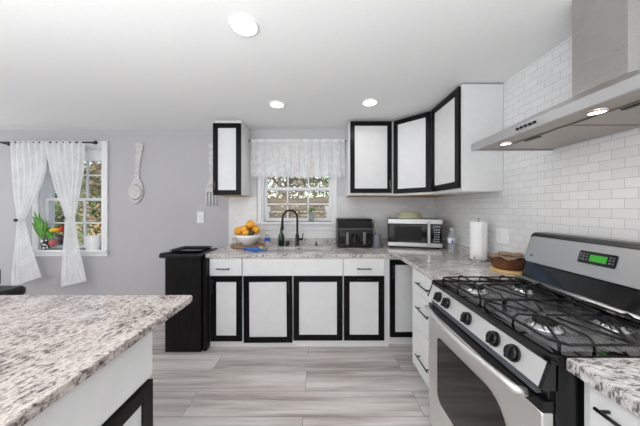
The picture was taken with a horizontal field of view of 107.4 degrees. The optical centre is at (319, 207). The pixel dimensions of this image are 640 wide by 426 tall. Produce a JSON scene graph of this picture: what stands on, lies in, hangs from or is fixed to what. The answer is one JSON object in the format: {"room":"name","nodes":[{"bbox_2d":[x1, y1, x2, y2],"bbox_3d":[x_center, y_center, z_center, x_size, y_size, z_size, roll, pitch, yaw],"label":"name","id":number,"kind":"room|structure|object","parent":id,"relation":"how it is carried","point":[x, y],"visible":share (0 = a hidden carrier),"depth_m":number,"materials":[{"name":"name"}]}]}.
{"room":"kitchen","nodes":[
{"label":"kitchen","id":0,"kind":"room"},
{"bbox_2d":[0,130,257,294],"bbox_3d":[-1.800,0.182,3.055,6.800,2.345,0.150,0,0,0],"label":"wall","id":1,"kind":"structure","parent":0,"point":[174,166],"depth_m":2.98,"materials":[{"name":"grey paint"}]},
{"bbox_2d":[0,141,97,145],"bbox_3d":[-3.373,-0.803,2.916,1.295,0.044,0.126,0,0,0],"label":"curtain rod","id":2,"kind":"object","parent":1,"relation":"attached to","point":[93,142],"visible":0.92,"depth_m":2.87,"materials":[{"name":"black metal"}]},
{"bbox_2d":[10,140,45,285],"bbox_3d":[-3.564,0.067,2.865,0.454,1.792,0.099,0,0,-6],"label":"curtain","id":3,"kind":"object","parent":2,"relation":"hanging from","point":[28,160],"visible":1,"depth_m":2.86,"materials":[{"name":"white fabric"}]},
{"bbox_2d":[45,140,86,286],"bbox_3d":[-3.105,0.066,2.855,0.504,1.791,0.099,0,0,-5],"label":"curtain","id":4,"kind":"object","parent":2,"relation":"hanging from","point":[66,159],"visible":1,"depth_m":2.86,"materials":[{"name":"white fabric"}]},
{"bbox_2d":[32,141,108,255],"bbox_3d":[-3.152,-0.117,3.030,0.965,1.455,0.200,0,0,0],"label":"window","id":5,"kind":"structure","parent":1,"relation":"in","point":[43,205],"depth_m":2.96,"materials":[{"name":"white paint"}]},
{"bbox_2d":[32,211,49,249],"bbox_3d":[-3.478,0.282,2.951,0.182,0.485,0.124,0,0,0],"label":"potted plant","id":6,"kind":"object","parent":5,"relation":"on","point":[40,228],"visible":0.92,"depth_m":2.93,"materials":[{"name":"green plant"}]},
{"bbox_2d":[46,149,100,160],"bbox_3d":[-3.152,-0.677,3.006,0.745,0.154,0.028,0,0,0],"label":"roller shade","id":7,"kind":"object","parent":5,"relation":"attached to","point":[90,154],"visible":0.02,"depth_m":3.00,"materials":[{"name":"white paint"}]},
{"bbox_2d":[84,235,100,249],"bbox_3d":[-2.885,0.437,2.990,0.191,0.175,0.092,0,0,0],"label":"ribbed planter","id":8,"kind":"object","parent":5,"relation":"on","point":[92,242],"visible":0.89,"depth_m":2.96,"materials":[{"name":"white ceramic"}]},
{"bbox_2d":[128,143,143,203],"bbox_3d":[-2.322,-0.439,2.963,0.182,0.766,0.030,0,0,0],"label":"spoon","id":9,"kind":"object","parent":1,"relation":"attached to","point":[136,189],"visible":1,"depth_m":2.96,"materials":[{"name":"white metal"}]},
{"bbox_2d":[128,184,141,199],"bbox_3d":[-2.327,-0.202,2.955,0.172,0.198,0.014,0,0,0],"label":"bowl","id":10,"kind":"object","parent":9,"relation":"on","point":[135,190],"depth_m":2.96,"materials":[{"name":"white metal"}]},
{"bbox_2d":[197,212,203,222],"bbox_3d":[-1.513,0.117,2.974,0.090,0.145,0.012,0,0,0],"label":"light switch","id":11,"kind":"object","parent":1,"relation":"attached to","point":[200,215],"visible":1,"depth_m":2.97,"materials":[{"name":"white plastic"}]},
{"bbox_2d":[205,143,216,205],"bbox_3d":[-1.374,-0.421,2.967,0.144,0.788,0.011,0,0,0],"label":"fork","id":12,"kind":"object","parent":1,"relation":"attached to","point":[209,187],"visible":0.73,"depth_m":2.96,"materials":[{"name":"white metal"}]},
{"bbox_2d":[213,121,249,196],"bbox_3d":[-1.038,-0.565,2.781,0.314,0.846,0.377,0,0,0],"label":"upper cabinet","id":13,"kind":"object","parent":1,"relation":"attached to","point":[231,145],"visible":1,"depth_m":2.63,"materials":[{"name":"white paint"}]},
{"bbox_2d":[256,176,336,229],"bbox_3d":[-0.285,-0.220,3.030,1.020,0.990,0.200,0,0,0],"label":"window","id":14,"kind":"structure","parent":1,"relation":"in","point":[307,223],"depth_m":2.98,"materials":[{"name":"white paint"}]},
{"bbox_2d":[264,206,270,220],"bbox_3d":[-0.669,0.069,3.014,0.085,0.198,0.003,0,0,0],"label":"panel","id":15,"kind":"object","parent":14,"relation":"attached to","point":[266,208],"visible":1,"depth_m":3.01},
{"bbox_2d":[325,206,330,220],"bbox_3d":[0.100,0.069,3.014,0.085,0.198,0.003,0,0,0],"label":"panel","id":16,"kind":"object","parent":14,"relation":"attached to","point":[327,208],"visible":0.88,"depth_m":3.01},
{"bbox_2d":[250,130,345,196],"bbox_3d":[0.175,-0.568,2.977,2.550,0.845,0.006,0,0,0],"label":"wall","id":17,"kind":"structure","parent":1,"relation":"attached to","point":[254,134],"depth_m":2.97,"materials":[{"name":"paint"}]},
{"bbox_2d":[232,238,387,242],"bbox_3d":[0.157,0.412,2.961,2.526,0.065,0.022,0,0,0],"label":"backsplash","id":18,"kind":"structure","parent":1,"relation":"attached to","point":[272,240],"depth_m":2.95,"materials":[{"name":"stone"}]},
{"bbox_2d":[229,197,434,243],"bbox_3d":[0.147,0.155,2.976,2.605,0.600,0.008,0,0,0],"label":"backsplash","id":19,"kind":"structure","parent":1,"relation":"attached to","point":[242,210],"depth_m":2.97,"materials":[{"name":"white tile"}]},
{"bbox_2d":[346,121,392,196],"bbox_3d":[0.573,-0.554,2.781,0.499,0.831,0.377,0,0,0],"label":"upper cabinet","id":20,"kind":"object","parent":1,"relation":"attached to","point":[369,144],"visible":1,"depth_m":2.63,"materials":[{"name":"white paint"}]},
{"bbox_3d":[-0.273,-0.830,2.933,1.225,0.036,0.092,0,0,0],"label":"curtain rod","id":21,"kind":"object","parent":1,"relation":"attached to","visible":0},
{"bbox_2d":[251,139,345,177],"bbox_3d":[-0.270,-0.607,2.888,1.170,0.487,0.035,0,0,0],"label":"valance","id":22,"kind":"object","parent":21,"relation":"hanging from","point":[292,158],"visible":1,"depth_m":2.89,"materials":[{"name":"white fabric"}]},
{"bbox_3d":[-3.345,0.445,2.985,0.176,0.160,0.120,0,0,0],"label":"glass vase","id":23,"kind":"object","parent":1,"relation":"on","visible":0},
{"bbox_2d":[45,227,53,236],"bbox_3d":[-3.425,0.301,2.975,0.096,0.128,0.071,0,0,0],"label":"bell pepper","id":24,"kind":"object","parent":23,"relation":"in","point":[48,233],"visible":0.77,"depth_m":2.95,"materials":[{"name":"green plant"}]},
{"bbox_2d":[49,226,58,232],"bbox_3d":[-3.355,0.271,2.975,0.135,0.079,0.074,0,0,0],"label":"bell pepper","id":25,"kind":"object","parent":24,"relation":"on","point":[54,229],"visible":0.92,"depth_m":2.95,"materials":[{"name":"yellow plant"}]},
{"bbox_2d":[48,238,57,246],"bbox_3d":[-3.372,0.431,2.975,0.104,0.116,0.077,0,0,0],"label":"tomato","id":26,"kind":"object","parent":23,"relation":"in","point":[52,242],"visible":0.88,"depth_m":2.95,"materials":[{"name":"red plant"}]},
{"bbox_2d":[56,234,63,243],"bbox_3d":[-3.285,0.391,2.975,0.092,0.132,0.068,0,0,0],"label":"eggplant","id":27,"kind":"object","parent":23,"relation":"in","point":[59,239],"visible":0.91,"depth_m":2.95,"materials":[{"name":"purple plant"}]},
{"bbox_2d":[58,225,63,232],"bbox_3d":[-3.270,0.261,2.975,0.064,0.100,0.048,0,0,0],"label":"bell pepper","id":28,"kind":"object","parent":27,"relation":"on","point":[61,228],"visible":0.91,"depth_m":2.96,"materials":[{"name":"red plant"}]},
{"bbox_2d":[0,0,571,129],"bbox_3d":[-1.800,-1.040,0.065,6.800,0.100,6.130,0,0,0],"label":"ceiling","id":29,"kind":"structure","parent":0,"point":[65,64],"depth_m":1.53,"materials":[{"name":"paint"}]},
{"bbox_2d":[228,13,258,36],"bbox_3d":[-0.411,-0.984,1.271,0.160,0.012,0.160,0,0,0],"label":"recessed light","id":30,"kind":"object","parent":29,"relation":"in","point":[242,24],"visible":1,"depth_m":1.26,"materials":[{"name":"white paint"}]},
{"bbox_2d":[269,100,284,107],"bbox_3d":[-0.409,-0.984,2.237,0.152,0.012,0.152,0,0,0],"label":"recessed light","id":31,"kind":"object","parent":29,"relation":"in","point":[275,103],"visible":1,"depth_m":2.23,"materials":[{"name":"white paint"}]},
{"bbox_2d":[362,98,377,105],"bbox_3d":[0.467,-0.984,2.195,0.152,0.012,0.152,0,0,0],"label":"recessed light","id":32,"kind":"object","parent":29,"relation":"in","point":[371,101],"visible":1,"depth_m":2.19,"materials":[{"name":"white paint"}]},
{"bbox_2d":[150,322,430,425],"bbox_3d":[-1.800,1.405,0.065,6.800,0.100,6.130,0,0,0],"label":"floor","id":33,"kind":"structure","parent":0,"point":[218,385],"depth_m":1.79,"materials":[{"name":"grey wood"}]},
{"bbox_2d":[0,269,25,294],"bbox_3d":[-3.420,1.010,2.400,0.400,0.690,0.400,0,0,0],"label":"armchair","id":34,"kind":"object","parent":33,"relation":"on","point":[4,290],"visible":0.43,"depth_m":2.50,"materials":[{"name":"black leather"}]},
{"bbox_2d":[23,332,152,425],"bbox_3d":[-1.484,0.916,0.524,1.633,0.878,0.848,0,0,0],"label":"base cabinet","id":35,"kind":"object","parent":33,"relation":"on","point":[120,393],"visible":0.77,"depth_m":0.77,"materials":[{"name":"white paint"}]},
{"bbox_2d":[0,295,191,425],"bbox_3d":[-1.574,0.461,0.632,1.852,0.032,1.145,0,0,0],"label":"countertop","id":36,"kind":"structure","parent":35,"relation":"on","point":[50,345],"depth_m":0.81,"materials":[{"name":"stone"}]},
{"bbox_2d":[159,247,217,351],"bbox_3d":[-1.317,0.888,2.393,0.396,0.934,0.415,0,0,0],"label":"cart","id":37,"kind":"object","parent":33,"relation":"on","point":[183,271],"visible":0.69,"depth_m":2.21,"materials":[{"name":"black wood"}]},
{"bbox_2d":[170,246,211,252],"bbox_3d":[-1.298,0.419,2.380,0.329,0.027,0.284,0,0,0],"label":"tray","id":38,"kind":"object","parent":37,"relation":"on","point":[183,249],"visible":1,"depth_m":2.41,"materials":[{"name":"black glass"}]},
{"bbox_2d":[203,243,242,350],"bbox_3d":[-0.938,0.901,2.592,0.362,0.908,0.735,0,0,0],"label":"base cabinet","id":39,"kind":"object","parent":33,"relation":"on","point":[222,277],"visible":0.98,"depth_m":2.28,"materials":[{"name":"white paint"}]},
{"bbox_2d":[243,258,342,345],"bbox_3d":[-0.266,0.919,2.607,0.982,0.872,0.707,0,0,0],"label":"base cabinet","id":40,"kind":"object","parent":33,"relation":"on","point":[287,301],"visible":0.98,"depth_m":2.29,"materials":[{"name":"white paint"}]},
{"bbox_2d":[206,238,523,279],"bbox_3d":[0.172,0.431,2.214,2.555,0.102,1.515,0,0,0],"label":"countertop","id":41,"kind":"structure","parent":40,"relation":"on","point":[452,259],"depth_m":2.27,"materials":[{"name":"stone"}]},
{"bbox_2d":[230,242,264,248],"bbox_3d":[-0.835,0.435,2.735,0.392,0.018,0.392,0,0,0],"label":"wooden board","id":42,"kind":"object","parent":41,"relation":"on","point":[256,244],"visible":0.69,"depth_m":2.67,"materials":[{"name":"brown wood"}]},
{"bbox_2d":[235,233,260,244],"bbox_3d":[-0.835,0.366,2.740,0.294,0.119,0.294,0,0,0],"label":"fruit bowl","id":43,"kind":"object","parent":42,"relation":"on","point":[245,240],"visible":0.88,"depth_m":2.64,"materials":[{"name":"white ceramic"}]},
{"bbox_2d":[234,227,241,234],"bbox_3d":[-0.933,0.263,2.695,0.103,0.098,0.103,0,0,0],"label":"orange","id":44,"kind":"object","parent":43,"relation":"in","point":[237,230],"visible":0.83,"depth_m":2.66,"materials":[{"name":"orange food"}]},
{"bbox_2d":[242,229,248,235],"bbox_3d":[-0.835,0.283,2.655,0.088,0.083,0.088,0,0,0],"label":"orange","id":45,"kind":"object","parent":43,"relation":"in","point":[244,232],"visible":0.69,"depth_m":2.62,"materials":[{"name":"orange food"}]},
{"bbox_2d":[246,220,254,228],"bbox_3d":[-0.805,0.191,2.730,0.103,0.098,0.103,0,0,0],"label":"orange","id":46,"kind":"object","parent":43,"relation":"in","point":[250,224],"visible":0.98,"depth_m":2.70,"materials":[{"name":"orange food"}]},
{"bbox_2d":[252,226,259,233],"bbox_3d":[-0.740,0.256,2.720,0.092,0.087,0.092,0,0,0],"label":"orange","id":47,"kind":"object","parent":43,"relation":"in","point":[256,230],"visible":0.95,"depth_m":2.69,"materials":[{"name":"orange food"}]},
{"bbox_2d":[248,248,263,250],"bbox_3d":[-0.662,0.427,2.405,0.182,0.028,0.102,0,0,19],"label":"glove","id":48,"kind":"object","parent":41,"relation":"on","point":[253,249],"visible":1,"depth_m":2.41,"materials":[{"name":"blue rubber"}]},
{"bbox_2d":[278,227,283,245],"bbox_3d":[-0.455,0.336,2.760,0.075,0.218,0.075,0,0,0],"label":"wine bottle","id":49,"kind":"object","parent":41,"relation":"on","point":[281,235],"visible":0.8,"depth_m":2.73,"materials":[{"name":"green glass"}]},
{"bbox_2d":[281,209,302,245],"bbox_3d":[-0.330,0.230,2.770,0.264,0.430,0.068,0,0,-15],"label":"faucet","id":50,"kind":"object","parent":41,"relation":"on","point":[297,238],"visible":1,"depth_m":2.77,"materials":[{"name":"black metal"}]},
{"bbox_2d":[266,250,330,251],"bbox_3d":[-0.237,0.560,2.540,0.733,0.154,0.288,0,0,0],"label":"sink","id":51,"kind":"object","parent":41,"relation":"in","point":[267,250],"visible":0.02,"depth_m":2.68,"materials":[{"name":"silver metal"}]},
{"bbox_2d":[336,218,373,247],"bbox_3d":[0.398,0.282,2.752,0.405,0.326,0.356,0,0,0],"label":"air fryer","id":52,"kind":"object","parent":41,"relation":"on","point":[350,232],"visible":0.99,"depth_m":2.62,"materials":[{"name":"metal"}]},
{"bbox_2d":[372,234,381,247],"bbox_3d":[0.638,0.369,2.640,0.110,0.152,0.110,0,0,0],"label":"canister","id":53,"kind":"object","parent":41,"relation":"on","point":[377,238],"visible":0.95,"depth_m":2.60,"materials":[{"name":"grey plastic"}]},
{"bbox_2d":[388,218,442,248],"bbox_3d":[1.070,0.281,2.700,0.560,0.325,0.310,0,0,15],"label":"microwave","id":54,"kind":"object","parent":41,"relation":"on","point":[423,232],"visible":1,"depth_m":2.58,"materials":[{"name":"silver plastic"}]},
{"bbox_2d":[397,212,422,218],"bbox_3d":[1.030,0.082,2.700,0.296,0.072,0.218,0,0,0],"label":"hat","id":55,"kind":"object","parent":54,"relation":"on","point":[405,215],"visible":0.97,"depth_m":2.62,"materials":[{"name":"beige fabric"}]},
{"bbox_2d":[447,228,454,242],"bbox_3d":[1.352,0.328,2.419,0.069,0.235,0.071,0,0,0],"label":"water bottle","id":56,"kind":"object","parent":41,"relation":"on","point":[449,239],"visible":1,"depth_m":2.40,"materials":[{"name":"white plastic"}]},
{"bbox_2d":[468,218,488,262],"bbox_3d":[1.335,0.264,1.985,0.157,0.362,0.151,0,0,0],"label":"towel holder","id":57,"kind":"object","parent":41,"relation":"on","point":[478,219],"visible":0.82,"depth_m":1.94,"materials":[{"name":"silver metal"}]},
{"bbox_2d":[470,221,486,260],"bbox_3d":[1.338,0.274,1.983,0.124,0.315,0.129,0,0,0],"label":"paper towel roll","id":58,"kind":"object","parent":57,"relation":"on","point":[478,230],"visible":0.98,"depth_m":1.93,"materials":[{"name":"white paper"}]},
{"bbox_2d":[490,266,522,274],"bbox_3d":[1.336,0.437,1.660,0.222,0.014,0.222,0,0,0],"label":"round board","id":59,"kind":"object","parent":41,"relation":"on","point":[491,267],"visible":0.41,"depth_m":1.59,"materials":[{"name":"brown wood"}]},
{"bbox_2d":[489,256,525,270],"bbox_3d":[1.336,0.389,1.675,0.219,0.079,0.219,0,0,0],"label":"wicker basket","id":60,"kind":"object","parent":59,"relation":"on","point":[497,262],"visible":0.69,"depth_m":1.60,"materials":[{"name":"brown wicker"}]},
{"bbox_2d":[488,253,523,260],"bbox_3d":[1.326,0.342,1.670,0.151,0.034,0.161,0,0,-17],"label":"napkin","id":61,"kind":"object","parent":60,"relation":"in","point":[506,257],"visible":0.8,"depth_m":1.63,"materials":[{"name":"beige fabric"}]},
{"bbox_2d":[498,251,523,256],"bbox_3d":[1.350,0.323,1.665,0.121,0.026,0.100,0,0,23],"label":"napkin","id":62,"kind":"object","parent":61,"relation":"on","point":[503,253],"visible":1,"depth_m":1.63,"materials":[{"name":"beige fabric"}]},
{"bbox_2d":[343,258,388,345],"bbox_3d":[0.450,0.919,2.605,0.448,0.872,0.710,0,0,0],"label":"base cabinet","id":63,"kind":"object","parent":33,"relation":"on","point":[365,280],"visible":0.96,"depth_m":2.29,"materials":[{"name":"white paint"}]},
{"bbox_2d":[389,258,413,343],"bbox_3d":[1.057,0.919,2.607,0.766,0.872,0.707,0,0,0],"label":"base cabinet","id":64,"kind":"object","parent":33,"relation":"on","point":[401,288],"visible":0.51,"depth_m":2.29,"materials":[{"name":"white paint"}]},
{"bbox_2d":[413,268,431,387],"bbox_3d":[1.083,0.919,1.695,0.715,0.872,0.460,0,0,0],"label":"base cabinet","id":65,"kind":"object","parent":33,"relation":"on","point":[421,283],"visible":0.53,"depth_m":1.75,"materials":[{"name":"white paint"}]},
{"bbox_2d":[424,232,639,425],"bbox_3d":[1.010,0.752,1.077,0.840,1.206,0.750,0,0,0],"label":"gas range","id":66,"kind":"object","parent":33,"relation":"on","point":[499,349],"visible":1,"depth_m":0.99,"materials":[{"name":"silver metal"}]},
{"bbox_2d":[432,280,639,364],"bbox_3d":[1.044,0.456,1.077,0.712,0.028,0.750,0,0,0],"label":"cooktop","id":67,"kind":"object","parent":66,"relation":"in","point":[546,352],"depth_m":0.90,"materials":[{"name":"black metal"}]},
{"bbox_2d":[584,382,639,425],"bbox_3d":[1.083,0.919,0.355,0.715,0.872,0.670,0,0,0],"label":"base cabinet","id":68,"kind":"object","parent":33,"relation":"on","point":[599,410],"visible":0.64,"depth_m":0.62,"materials":[{"name":"white paint"}]},
{"bbox_2d":[566,358,639,417],"bbox_3d":[1.091,0.431,0.350,0.717,0.102,0.700,0,0,0],"label":"countertop","id":69,"kind":"structure","parent":68,"relation":"on","point":[618,379],"depth_m":0.63,"materials":[{"name":"stone"}]},
{"bbox_2d":[435,36,639,257],"bbox_3d":[1.525,0.182,-0.010,0.150,2.345,5.980,0,0,0],"label":"wall","id":70,"kind":"structure","parent":0,"point":[590,188],"depth_m":1.47,"materials":[{"name":"white tile"}]},
{"bbox_2d":[387,111,453,196],"bbox_3d":[1.132,-0.552,2.653,0.630,0.836,0.634,0,0,0],"label":"upper cabinet","id":71,"kind":"object","parent":70,"relation":"attached to","point":[411,135],"visible":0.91,"depth_m":2.48,"materials":[{"name":"white paint"}]},
{"bbox_2d":[430,84,502,194],"bbox_3d":[1.261,-0.560,2.097,0.372,0.858,0.486,0,0,0],"label":"upper cabinet","id":72,"kind":"object","parent":70,"relation":"attached to","point":[471,113],"visible":0.99,"depth_m":1.85,"materials":[{"name":"white paint"}]},
{"bbox_2d":[442,240,523,269],"bbox_3d":[1.435,0.412,2.214,0.029,0.065,1.515,0,0,0],"label":"backsplash","id":73,"kind":"structure","parent":70,"relation":"attached to","point":[464,249],"depth_m":2.41,"materials":[{"name":"tile"}]},
{"bbox_2d":[496,228,508,243],"bbox_3d":[1.445,0.223,1.863,0.008,0.115,0.125,0,0,0],"label":"wall outlet","id":74,"kind":"object","parent":70,"relation":"attached to","point":[502,235],"visible":1,"depth_m":1.86,"materials":[{"name":"white plastic"}]},
{"bbox_2d":[503,232,506,240],"bbox_3d":[1.442,0.223,1.835,0.003,0.075,0.036,0,0,0],"label":"socket","id":75,"kind":"object","parent":74,"relation":"attached to","point":[504,233],"depth_m":1.83,"materials":[{"name":"white plastic"}]},
{"bbox_2d":[471,0,639,150],"bbox_3d":[1.194,-0.672,1.020,0.508,0.633,0.900,0,0,0],"label":"range hood","id":76,"kind":"object","parent":70,"relation":"attached to","point":[605,100],"visible":1,"depth_m":1.00,"materials":[{"name":"silver metal"}]},
{"bbox_2d":[588,110,606,114],"bbox_3d":[1.045,-0.362,0.886,0.047,0.005,0.047,0,0,0],"label":"lamp","id":77,"kind":"object","parent":76,"relation":"on","point":[591,112],"depth_m":0.88,"materials":[{"name":"beige"}]},
{"label":"outside","id":78,"kind":"structure","parent":0,"visible":0},
{"bbox_3d":[-4.000,1.655,12.575,24.000,0.100,18.850,0,0,0],"label":"lawn","id":79,"kind":"structure","parent":78,"visible":0},
{"bbox_2d":[55,161,100,244],"bbox_3d":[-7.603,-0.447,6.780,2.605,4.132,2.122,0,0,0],"label":"tree","id":80,"kind":"object","parent":79,"relation":"on","point":[58,215],"visible":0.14,"depth_m":6.77,"materials":[{"name":"green plant"}]},
{"bbox_2d":[76,163,100,234],"bbox_3d":[-9.600,-0.620,15.000,9.600,4.450,5.000,0,0,0],"label":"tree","id":81,"kind":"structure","parent":79,"relation":"on","point":[96,167],"depth_m":13.00,"materials":[{"name":"beige"}]},
{"bbox_2d":[267,197,328,217],"bbox_3d":[0.025,0.670,5.460,4.550,1.870,0.120,0,0,0],"label":"wooden fence","id":82,"kind":"object","parent":79,"relation":"on","point":[275,212],"visible":0.11,"depth_m":5.40,"materials":[{"name":"brown wood"}]},
{"bbox_2d":[267,176,328,206],"bbox_3d":[-0.887,-0.528,7.185,2.818,4.301,2.296,0,0,0],"label":"tree","id":83,"kind":"object","parent":79,"relation":"on","point":[294,181],"visible":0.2,"depth_m":6.95,"materials":[{"name":"green plant"}]},
{"bbox_2d":[299,176,328,206],"bbox_3d":[0.709,-0.622,7.610,2.998,4.496,2.476,0,0,0],"label":"tree","id":84,"kind":"object","parent":79,"relation":"on","point":[326,178],"visible":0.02,"depth_m":7.38,"materials":[{"name":"green plant"}]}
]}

